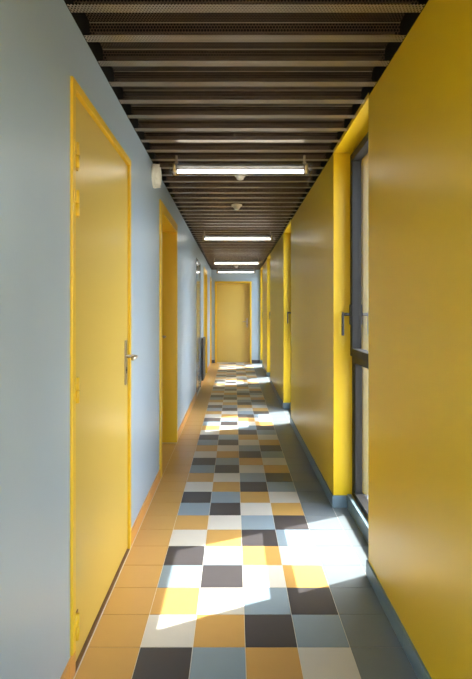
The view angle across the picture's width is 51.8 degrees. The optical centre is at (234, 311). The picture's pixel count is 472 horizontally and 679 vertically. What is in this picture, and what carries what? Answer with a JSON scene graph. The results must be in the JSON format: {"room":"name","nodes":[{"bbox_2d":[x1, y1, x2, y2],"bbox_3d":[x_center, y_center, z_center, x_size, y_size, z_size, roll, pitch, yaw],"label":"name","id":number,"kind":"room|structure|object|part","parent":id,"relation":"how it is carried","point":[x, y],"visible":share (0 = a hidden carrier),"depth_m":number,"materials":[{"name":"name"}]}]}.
{"room":"corridor","nodes":[
{"label":"corridor","id":0,"kind":"room"},
{"bbox_2d":[0,0,210,678],"bbox_3d":[-0.715,0.120,5.500,0.290,2.320,13.160,0,0,0],"label":"wall","id":1,"kind":"structure","parent":0,"point":[42,45],"depth_m":1.47,"materials":[{"name":"blue paint"}]},
{"bbox_2d":[70,76,137,670],"bbox_3d":[-0.575,0.230,2.168,0.150,2.100,0.956,0,0,0],"label":"door","id":2,"kind":"structure","parent":1,"relation":"in","point":[101,357],"depth_m":2.03,"materials":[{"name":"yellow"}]},
{"bbox_3d":[-0.569,0.268,2.552,0.007,0.235,0.040,0,0,0],"label":"handle","id":3,"kind":"part","parent":2,"relation":"part of","materials":[{"name":"metal"}]},
{"bbox_3d":[-0.533,0.237,2.499,0.066,0.021,0.124,0,0,0],"label":"lever","id":4,"kind":"part","parent":2,"relation":"part of","materials":[{"name":"metal"}]},
{"bbox_2d":[60,364,209,678],"bbox_3d":[-0.566,1.241,5.159,0.009,0.078,12.478,0,0,0],"label":"baseboard","id":5,"kind":"structure","parent":1,"relation":"attached to","point":[69,672],"depth_m":2.97,"materials":[{"name":"tile"}]},
{"bbox_2d":[151,164,161,187],"bbox_3d":[-0.541,-0.952,3.420,0.057,0.168,0.168,0,0,0],"label":"fire alarm","id":6,"kind":"object","parent":1,"relation":"attached to","point":[156,175],"visible":1,"depth_m":3.36,"materials":[{"name":"white plastic"}]},
{"bbox_3d":[-0.560,-0.952,3.420,0.020,0.168,0.168,0,0,0],"label":"plate","id":7,"kind":"part","parent":6,"relation":"part of","materials":[{"name":"white plastic"}]},
{"bbox_2d":[159,199,177,479],"bbox_3d":[-0.660,0.212,4.255,0.200,2.135,1.110,0,0,0],"label":"door","id":8,"kind":"structure","parent":1,"relation":"in","point":[168,228],"depth_m":4.75,"materials":[{"name":"yellow wood"}]},
{"bbox_2d":[196,258,200,391],"bbox_3d":[-0.598,0.235,7.755,0.064,2.090,0.930,0,0,0],"label":"door","id":9,"kind":"structure","parent":1,"relation":"in","point":[198,264],"depth_m":7.81,"materials":[{"name":"grey paint"}]},
{"bbox_2d":[201,337,204,380],"bbox_3d":[-0.548,0.820,8.580,0.044,0.720,0.600,0,0,0],"label":"radiator","id":10,"kind":"object","parent":1,"relation":"attached to","point":[203,338],"visible":0.97,"depth_m":8.28,"materials":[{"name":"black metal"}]},
{"bbox_2d":[204,267,206,372],"bbox_3d":[-0.660,0.220,9.600,0.200,2.120,1.100,0,0,0],"label":"door","id":11,"kind":"structure","parent":1,"relation":"in","point":[205,270],"depth_m":10.09,"materials":[{"name":"yellow wood"}]},
{"bbox_2d":[210,277,211,362],"bbox_3d":[-0.660,0.230,11.735,0.200,2.100,0.650,0,0,0],"label":"door","id":12,"kind":"structure","parent":1,"relation":"in","point":[210,277],"depth_m":12.03,"materials":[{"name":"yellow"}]},
{"bbox_2d":[211,270,259,359],"bbox_3d":[0.060,0.120,12.230,1.840,2.320,0.300,0,0,0],"label":"wall","id":13,"kind":"structure","parent":0,"point":[254,277],"depth_m":12.08,"materials":[{"name":"blue paint"}]},
{"bbox_2d":[215,281,251,362],"bbox_3d":[-0.023,0.265,12.160,0.910,2.030,0.180,0,0,0],"label":"door","id":14,"kind":"structure","parent":13,"relation":"in","point":[233,299],"depth_m":12.21,"materials":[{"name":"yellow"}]},
{"bbox_2d":[212,360,259,362],"bbox_3d":[0.035,1.241,12.075,1.210,0.078,0.009,0,0,0],"label":"baseboard","id":15,"kind":"structure","parent":13,"relation":"attached to","point":[213,361],"depth_m":12.07,"materials":[{"name":"grey tile"}]},
{"bbox_2d":[73,362,417,678],"bbox_3d":[0.060,1.340,5.575,1.840,0.120,13.710,0,0,0],"label":"floor","id":16,"kind":"structure","parent":0,"point":[239,563],"depth_m":2.40,"materials":[{"name":"tile"}]},
{"bbox_2d":[64,0,428,269],"bbox_3d":[0.040,-1.063,5.494,1.214,0.046,13.170,0,0,0],"label":"ceiling","id":17,"kind":"structure","parent":0,"point":[210,8],"depth_m":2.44,"materials":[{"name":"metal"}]},
{"bbox_2d":[217,270,254,272],"bbox_3d":[0.042,-0.974,11.580,0.943,0.134,0.086,0,0,0],"label":"fluorescent light","id":18,"kind":"object","parent":17,"relation":"attached to","point":[217,270],"visible":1,"depth_m":11.56,"materials":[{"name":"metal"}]},
{"bbox_2d":[212,258,260,263],"bbox_3d":[0.042,-0.974,9.450,0.943,0.134,0.086,0,0,0],"label":"fluorescent light","id":19,"kind":"object","parent":17,"relation":"attached to","point":[214,258],"visible":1,"depth_m":9.43,"materials":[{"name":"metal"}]},
{"bbox_2d":[231,204,241,209],"bbox_3d":[0.025,-1.016,4.730,0.104,0.048,0.104,0,0,0],"label":"smoke detector","id":20,"kind":"object","parent":17,"relation":"attached to","point":[235,206],"visible":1,"depth_m":4.70,"materials":[{"name":"white plastic"}]},
{"bbox_2d":[201,231,273,240],"bbox_3d":[0.042,-0.974,6.270,0.943,0.134,0.086,0,0,0],"label":"fluorescent light","id":21,"kind":"object","parent":17,"relation":"attached to","point":[204,231],"visible":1,"depth_m":6.26,"materials":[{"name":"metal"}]},
{"bbox_2d":[205,235,269,236],"bbox_3d":[0.042,-0.972,6.270,0.845,0.016,0.044,0,0,0],"label":"ceiling light","id":22,"kind":"object","parent":21,"relation":"on","point":[205,235],"depth_m":6.25,"materials":[{"name":"grey"}]},
{"bbox_2d":[233,173,246,179],"bbox_3d":[0.045,-1.016,3.660,0.104,0.048,0.104,0,0,0],"label":"smoke detector","id":23,"kind":"object","parent":17,"relation":"attached to","point":[237,177],"visible":0.7,"depth_m":3.64,"materials":[{"name":"white plastic"}]},
{"bbox_2d":[169,155,311,175],"bbox_3d":[0.042,-0.974,3.250,0.943,0.134,0.086,0,0,0],"label":"fluorescent light","id":24,"kind":"object","parent":17,"relation":"attached to","point":[176,156],"visible":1,"depth_m":3.24,"materials":[{"name":"glowing white glass tube"},{"name":"white painted metal"}]},
{"bbox_2d":[177,164,303,167],"bbox_3d":[0.042,-0.972,3.250,0.845,0.016,0.044,0,0,0],"label":"ceiling light","id":25,"kind":"object","parent":24,"relation":"on","point":[178,165],"depth_m":3.23,"materials":[{"name":"grey"}]},
{"bbox_2d":[260,0,471,678],"bbox_3d":[0.815,0.110,5.500,0.330,2.340,13.160,0,0,0],"label":"wall","id":26,"kind":"structure","parent":0,"point":[416,118],"depth_m":1.84,"materials":[{"name":"yellow paint"}]},
{"bbox_2d":[260,360,431,678],"bbox_3d":[0.690,1.241,5.495,0.097,0.078,13.150,0,0,0],"label":"baseboard","id":27,"kind":"structure","parent":26,"relation":"attached to","point":[336,501],"depth_m":2.14,"materials":[{"name":"blue tile"}]},
{"bbox_2d":[342,132,367,517],"bbox_3d":[0.762,0.081,2.767,0.140,2.229,0.827,0,0,0],"label":"window","id":28,"kind":"structure","parent":26,"relation":"in","point":[359,356],"depth_m":3.10,"materials":[{"name":"black metal"}]},
{"bbox_3d":[0.723,0.055,3.126,0.061,0.200,0.028,0,0,0],"label":"handle","id":29,"kind":"part","parent":28,"relation":"part of","materials":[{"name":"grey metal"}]},
{"bbox_3d":[0.786,-0.362,2.767,0.068,1.299,0.771,0,0,0],"label":"sash","id":30,"kind":"part","parent":28,"relation":"part of","materials":[{"name":"black metal"}]},
{"bbox_3d":[0.801,0.081,2.767,0.062,2.229,0.815,0,0,0],"label":"frame","id":31,"kind":"part","parent":28,"relation":"part of","materials":[{"name":"black metal"}]},
{"bbox_3d":[0.785,-0.362,2.767,0.006,1.209,0.681,0,0,0],"label":"glass","id":32,"kind":"part","parent":28,"relation":"part of","materials":[{"name":"glass"}]},
{"bbox_3d":[0.800,0.748,2.767,0.006,0.839,0.695,0,0,0],"label":"glass","id":33,"kind":"part","parent":28,"relation":"part of","materials":[{"name":"glass"}]},
{"bbox_2d":[347,494,367,541],"bbox_3d":[0.859,1.238,2.767,0.242,0.085,0.827,0,0,0],"label":"trim","id":34,"kind":"structure","parent":26,"relation":"attached to","point":[360,518],"depth_m":2.91,"materials":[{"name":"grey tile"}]}
]}

